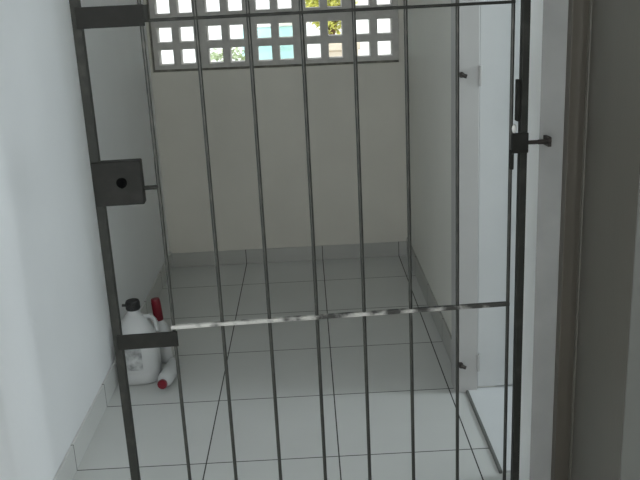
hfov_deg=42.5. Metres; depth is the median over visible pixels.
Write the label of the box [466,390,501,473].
trim
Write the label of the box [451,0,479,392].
trim
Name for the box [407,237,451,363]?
baseboard
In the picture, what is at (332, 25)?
shrub
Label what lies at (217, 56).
shrub
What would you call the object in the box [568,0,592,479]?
trim
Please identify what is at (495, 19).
door
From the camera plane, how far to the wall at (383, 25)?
8.72 m
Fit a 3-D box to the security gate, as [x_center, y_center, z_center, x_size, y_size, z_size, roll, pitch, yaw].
[0.008,-0.255,2.091,1.177,2.190,0.046,-4,17,-3]
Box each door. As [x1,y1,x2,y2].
[459,0,520,386]
[571,0,639,479]
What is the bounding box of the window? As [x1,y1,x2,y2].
[146,0,398,71]
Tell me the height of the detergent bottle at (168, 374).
0.062 m
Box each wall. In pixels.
[0,0,169,479]
[143,0,407,253]
[156,0,389,63]
[407,0,493,386]
[519,0,568,479]
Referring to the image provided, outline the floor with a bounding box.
[73,255,512,479]
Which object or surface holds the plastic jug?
on the floor
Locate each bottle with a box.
[151,297,173,362]
[157,357,181,388]
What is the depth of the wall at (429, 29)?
3.73 m
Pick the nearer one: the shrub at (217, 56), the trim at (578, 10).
the trim at (578, 10)
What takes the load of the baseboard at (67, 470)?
attached to the wall at (57, 353)
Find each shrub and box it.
[210,47,244,61]
[305,0,358,34]
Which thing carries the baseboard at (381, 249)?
attached to the wall at (381, 86)
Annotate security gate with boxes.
[69,0,551,479]
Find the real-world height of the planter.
1.160 m
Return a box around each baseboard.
[53,252,172,479]
[171,241,406,266]
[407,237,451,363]
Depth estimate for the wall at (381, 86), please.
4.67 m
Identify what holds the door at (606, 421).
in the wall at (549, 18)
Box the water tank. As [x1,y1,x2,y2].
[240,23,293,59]
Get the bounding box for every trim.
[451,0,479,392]
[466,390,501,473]
[551,0,588,479]
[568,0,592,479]
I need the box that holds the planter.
[329,42,360,56]
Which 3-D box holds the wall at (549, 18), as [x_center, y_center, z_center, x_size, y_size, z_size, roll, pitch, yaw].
[0.835,-0.487,2.186,3.448,2.800,0.170,-3,17,0]
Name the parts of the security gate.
keyhole plate, stay rod, rail, rail, hinge plate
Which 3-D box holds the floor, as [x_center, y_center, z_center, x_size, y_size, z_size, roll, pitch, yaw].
[0.774,0.474,3.682,3.248,0.110,2.490,-3,17,0]
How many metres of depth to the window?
4.52 m
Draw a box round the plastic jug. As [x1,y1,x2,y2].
[121,298,161,384]
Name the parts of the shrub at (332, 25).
stem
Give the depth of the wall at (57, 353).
2.74 m

